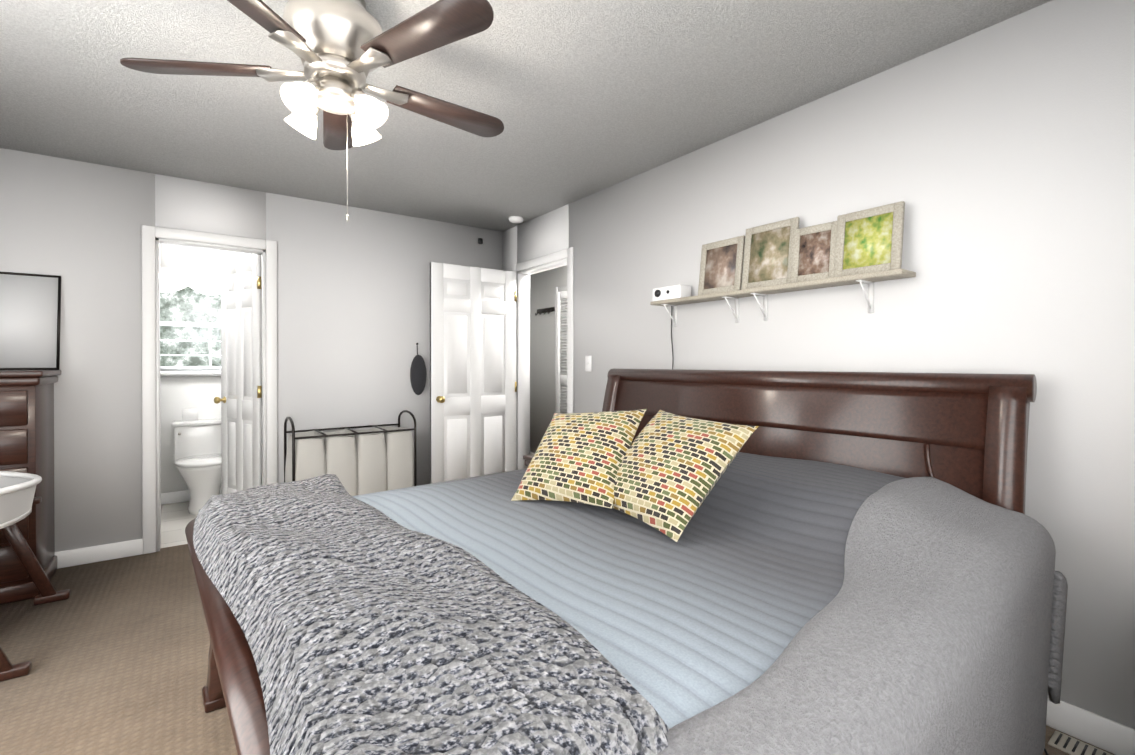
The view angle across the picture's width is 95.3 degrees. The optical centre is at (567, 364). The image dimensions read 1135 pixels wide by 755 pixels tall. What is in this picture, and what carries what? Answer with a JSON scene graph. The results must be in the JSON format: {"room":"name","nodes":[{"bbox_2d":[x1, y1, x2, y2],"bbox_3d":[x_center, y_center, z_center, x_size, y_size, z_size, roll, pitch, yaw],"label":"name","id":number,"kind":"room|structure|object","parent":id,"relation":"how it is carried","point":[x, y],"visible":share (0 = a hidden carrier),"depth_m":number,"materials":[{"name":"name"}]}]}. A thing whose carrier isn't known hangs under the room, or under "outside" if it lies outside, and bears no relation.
{"room":"bedroom","nodes":[
{"label":"bedroom","id":0,"kind":"room"},
{"bbox_2d":[160,501,196,547],"bbox_3d":[-2.812,1.230,4.193,2.200,0.054,1.432,0,0,-36],"label":"floor","id":1,"kind":"structure","parent":0,"point":[176,518],"depth_m":3.94,"materials":[{"name":"beige tile"}]},
{"bbox_2d":[171,418,221,514],"bbox_3d":[-3.032,0.845,4.325,0.450,0.715,0.696,0,0,-36],"label":"toilet","id":2,"kind":"object","parent":1,"relation":"on","point":[197,453],"visible":0.71,"depth_m":4.30,"materials":[{"name":"white ceramic"}]},
{"bbox_2d":[182,409,197,421],"bbox_3d":[-3.259,0.437,4.466,0.110,0.100,0.110,0,0,-36],"label":"paper towel roll","id":3,"kind":"object","parent":2,"relation":"on","point":[189,415],"visible":1,"depth_m":4.42,"materials":[{"name":"white paper"}]},
{"bbox_2d":[160,244,252,492],"bbox_3d":[-3.196,-0.015,4.719,2.440,2.440,0.120,0,0,-36],"label":"wall","id":4,"kind":"structure","parent":0,"point":[179,394],"depth_m":4.51,"materials":[{"name":"white paint"}]},
{"bbox_2d":[160,269,220,376],"bbox_3d":[-3.215,-0.355,4.657,0.980,0.960,0.105,0,0,-36],"label":"bathroom window","id":5,"kind":"structure","parent":4,"relation":"in","point":[190,331],"depth_m":4.60,"materials":[{"name":"grey"}]},
{"bbox_2d":[160,267,220,295],"bbox_3d":[-3.180,-0.724,4.607,1.000,0.218,0.031,0,0,-36],"label":"valance curtain","id":6,"kind":"object","parent":5,"relation":"attached to","point":[200,281],"visible":0.4,"depth_m":4.53,"materials":[{"name":"white fabric"}]},
{"bbox_2d":[161,486,221,504],"bbox_3d":[-3.157,1.155,4.669,2.200,0.100,0.016,0,0,-36],"label":"baseboard","id":7,"kind":"structure","parent":4,"relation":"attached to","point":[179,496],"depth_m":4.49,"materials":[{"name":"white paint"}]},
{"bbox_2d":[0,148,502,551],"bbox_3d":[-2.221,-0.011,3.731,4.142,2.440,0.120,0,0,-36],"label":"wall","id":8,"kind":"structure","parent":0,"point":[353,310],"depth_m":3.43,"materials":[{"name":"white paint"}]},
{"bbox_2d":[55,539,142,568],"bbox_3d":[-3.224,1.163,2.927,1.269,0.100,0.016,0,0,-36],"label":"baseboard","id":9,"kind":"structure","parent":8,"relation":"attached to","point":[86,555],"depth_m":3.17,"materials":[{"name":"white paint"}]},
{"bbox_2d":[141,225,277,553],"bbox_3d":[-2.443,0.161,3.571,0.756,2.098,0.152,0,0,-36],"label":"trim","id":10,"kind":"structure","parent":8,"relation":"attached to","point":[151,466],"depth_m":3.35,"materials":[{"name":"white paint"}]},
{"bbox_2d":[214,254,261,493],"bbox_3d":[-2.503,0.193,3.974,0.611,2.015,0.181,0,0,34],"label":"bathroom door","id":11,"kind":"structure","parent":8,"relation":"in","point":[241,405],"depth_m":3.94,"materials":[{"name":"white paint"}]},
{"bbox_2d":[410,343,426,394],"bbox_3d":[-1.245,0.037,4.316,0.136,0.438,0.073,0,0,-36],"label":"mirror","id":12,"kind":"object","parent":8,"relation":"hanging from","point":[418,374],"visible":0.94,"depth_m":4.29,"materials":[{"name":"grey"}]},
{"bbox_2d":[0,0,1051,231],"bbox_3d":[-0.773,-1.262,1.725,4.142,0.080,5.058,0,0,-36],"label":"ceiling","id":13,"kind":"structure","parent":0,"point":[580,99],"depth_m":2.29,"materials":[{"name":"white paint"}]},
{"bbox_2d":[120,0,503,221],"bbox_3d":[-0.750,-0.848,1.765,1.231,0.748,1.257,0,0,-36],"label":"ceiling fan","id":14,"kind":"object","parent":13,"relation":"hanging from","point":[341,49],"visible":1,"depth_m":1.64,"materials":[{"name":"silver metal"}]},
{"bbox_2d":[509,216,523,222],"bbox_3d":[-0.432,-1.216,4.356,0.128,0.036,0.128,0,0,-36],"label":"smoke detector","id":15,"kind":"object","parent":13,"relation":"attached to","point":[516,219],"visible":1,"depth_m":4.32,"materials":[{"name":"white plastic"}]},
{"bbox_2d":[530,265,566,452],"bbox_3d":[0.499,-0.018,5.258,0.120,2.440,3.740,0,0,-36],"label":"wall","id":16,"kind":"structure","parent":0,"point":[543,284],"depth_m":6.20,"materials":[{"name":"white paint"}]},
{"bbox_2d":[535,307,554,314],"bbox_3d":[-0.284,-0.629,6.170,0.075,0.085,0.360,0,0,-36],"label":"hook rack","id":17,"kind":"object","parent":16,"relation":"attached to","point":[545,310],"visible":0.96,"depth_m":6.16,"materials":[{"name":"black metal"}]},
{"bbox_2d":[555,285,566,413],"bbox_3d":[0.097,0.153,5.684,0.032,2.095,0.850,0,0,-36],"label":"door","id":18,"kind":"structure","parent":16,"relation":"in","point":[560,349],"depth_m":5.91,"materials":[{"name":"white paint"}]},
{"bbox_2d":[0,544,1114,754],"bbox_3d":[-0.758,1.239,2.644,5.230,0.050,6.510,0,0,-36],"label":"floor carpet","id":19,"kind":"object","parent":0,"point":[115,652],"depth_m":2.08,"materials":[{"name":"beige carpet"}]},
{"bbox_2d":[0,370,60,604],"bbox_3d":[-3.224,0.624,2.611,0.900,1.180,0.494,0,0,-36],"label":"dresser","id":20,"kind":"object","parent":19,"relation":"on","point":[26,421],"visible":0.79,"depth_m":2.68,"materials":[{"name":"brown wood"}]},
{"bbox_2d":[0,272,60,369],"bbox_3d":[-3.164,-0.246,2.916,0.440,0.560,0.012,0,-7,-36],"label":"television","id":21,"kind":"object","parent":20,"relation":"on","point":[30,313],"visible":1,"depth_m":2.97,"materials":[{"name":"black metal"}]},
{"bbox_2d":[0,471,69,681],"bbox_3d":[-2.628,0.859,2.171,0.670,0.714,0.868,0,0,-36],"label":"bassinet","id":22,"kind":"object","parent":19,"relation":"on","point":[18,499],"visible":1,"depth_m":2.51,"materials":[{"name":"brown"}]},
{"bbox_2d":[284,410,416,495],"bbox_3d":[-1.592,0.784,3.819,0.844,0.848,0.440,0,0,-36],"label":"laundry hamper","id":23,"kind":"object","parent":19,"relation":"on","point":[378,458],"visible":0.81,"depth_m":3.70,"materials":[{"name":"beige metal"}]},
{"bbox_2d":[523,454,533,467],"bbox_3d":[0.010,0.930,3.587,0.422,0.560,0.576,0,0,-36],"label":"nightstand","id":24,"kind":"object","parent":19,"relation":"on","point":[527,458],"visible":0.06,"depth_m":3.66,"materials":[{"name":"brown wood"}]},
{"bbox_2d":[185,369,1067,754],"bbox_3d":[0.103,0.628,1.762,2.226,1.191,2.092,0,0,-39],"label":"bed","id":25,"kind":"object","parent":19,"relation":"on","point":[665,561],"visible":1,"depth_m":1.18,"materials":[{"name":"grey fabric"}]},
{"bbox_2d":[193,474,668,754],"bbox_3d":[-0.550,0.463,1.248,0.540,0.090,1.780,0,0,-38],"label":"knit throw","id":26,"kind":"object","parent":25,"relation":"on","point":[366,631],"depth_m":0.81,"materials":[{"name":"grey fabric"}]},
{"bbox_2d":[511,409,645,508],"bbox_3d":[0.043,0.333,1.912,0.486,0.125,0.486,0,44,41],"label":"pillow","id":27,"kind":"object","parent":25,"relation":"on","point":[586,458],"depth_m":1.83,"materials":[{"name":"multicoloured fabric"}]},
{"bbox_2d":[612,410,758,541],"bbox_3d":[0.328,0.333,1.706,0.473,0.125,0.473,-48,25,-25],"label":"pillow","id":28,"kind":"object","parent":25,"relation":"on","point":[661,477],"depth_m":1.60,"materials":[{"name":"multicoloured fabric"}]},
{"bbox_2d":[1048,731,1112,754],"bbox_3d":[1.666,1.215,1.565,0.100,0.008,0.300,0,0,-36],"label":"air vent register","id":29,"kind":"object","parent":19,"relation":"on","point":[1065,743],"visible":1,"depth_m":1.64,"materials":[{"name":"beige metal"}]},
{"bbox_2d":[503,0,1134,728],"bbox_3d":[0.891,-0.007,2.862,0.120,2.440,4.938,0,0,-36],"label":"wall","id":30,"kind":"structure","parent":0,"point":[997,160],"depth_m":1.92,"materials":[{"name":"white paint"}]},
{"bbox_2d":[430,262,516,483],"bbox_3d":[-0.777,0.191,4.357,0.781,2.015,0.181,0,0,-36],"label":"bedroom door","id":31,"kind":"structure","parent":30,"relation":"in","point":[473,386],"depth_m":4.32,"materials":[{"name":"white paint"}]},
{"bbox_2d":[512,247,573,469],"bbox_3d":[-0.171,0.157,4.329,0.152,2.098,0.916,0,0,-36],"label":"trim","id":32,"kind":"structure","parent":30,"relation":"attached to","point":[523,362],"depth_m":4.60,"materials":[{"name":"white paint"}]},
{"bbox_2d":[585,356,591,371],"bbox_3d":[0.152,-0.006,3.772,0.010,0.115,0.072,0,0,-36],"label":"switch plate","id":33,"kind":"object","parent":30,"relation":"attached to","point":[588,363],"visible":1,"depth_m":3.77,"materials":[{"name":"white plastic"}]},
{"bbox_2d":[650,269,915,326],"bbox_3d":[0.942,-0.296,2.571,0.133,0.150,1.350,0,0,-36],"label":"wall shelf","id":34,"kind":"object","parent":30,"relation":"attached to","point":[870,279],"visible":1,"depth_m":2.40,"materials":[{"name":"grey wood"}]},
{"bbox_2d":[653,284,690,300],"bbox_3d":[0.606,-0.413,3.025,0.108,0.080,0.220,0,0,-36],"label":"projector","id":35,"kind":"object","parent":34,"relation":"on","point":[671,292],"visible":0.71,"depth_m":2.96,"materials":[{"name":"white plastic"}]},
{"bbox_2d":[671,306,673,368],"bbox_3d":[0.624,-0.121,3.104,0.017,0.566,0.021,0,0,-36],"label":"cord","id":36,"kind":"object","parent":35,"relation":"hanging from","point":[671,337],"visible":0.54,"depth_m":3.11,"materials":[{"name":"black plastic"}]},
{"bbox_2d":[698,235,744,294],"bbox_3d":[0.835,-0.513,2.764,0.069,0.291,0.270,8,-5,-35],"label":"picture frame","id":37,"kind":"object","parent":34,"relation":"on","point":[721,266],"visible":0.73,"depth_m":2.74,"materials":[{"name":"grey wood"}]},
{"bbox_2d":[741,217,799,289],"bbox_3d":[1.004,-0.527,2.535,0.071,0.321,0.280,8,-5,-36],"label":"picture frame","id":38,"kind":"object","parent":34,"relation":"on","point":[767,254],"visible":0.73,"depth_m":2.52,"materials":[{"name":"grey wood"}]},
{"bbox_2d":[790,221,836,282],"bbox_3d":[1.133,-0.496,2.347,0.067,0.261,0.210,9,-5,-39],"label":"picture frame","id":39,"kind":"object","parent":34,"relation":"on","point":[813,253],"visible":0.75,"depth_m":2.33,"materials":[{"name":"grey wood"}]},
{"bbox_2d":[834,201,904,276],"bbox_3d":[1.268,-0.505,2.164,0.068,0.281,0.260,8,-5,-35],"label":"picture frame","id":40,"kind":"object","parent":34,"relation":"on","point":[870,240],"visible":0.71,"depth_m":2.14,"materials":[{"name":"grey wood"}]},
{"bbox_2d":[1046,696,1134,754],"bbox_3d":[1.119,1.165,2.436,0.016,0.100,3.672,0,0,-36],"label":"baseboard","id":41,"kind":"structure","parent":30,"relation":"attached to","point":[1111,736],"depth_m":1.66,"materials":[{"name":"white paint"}]}
]}

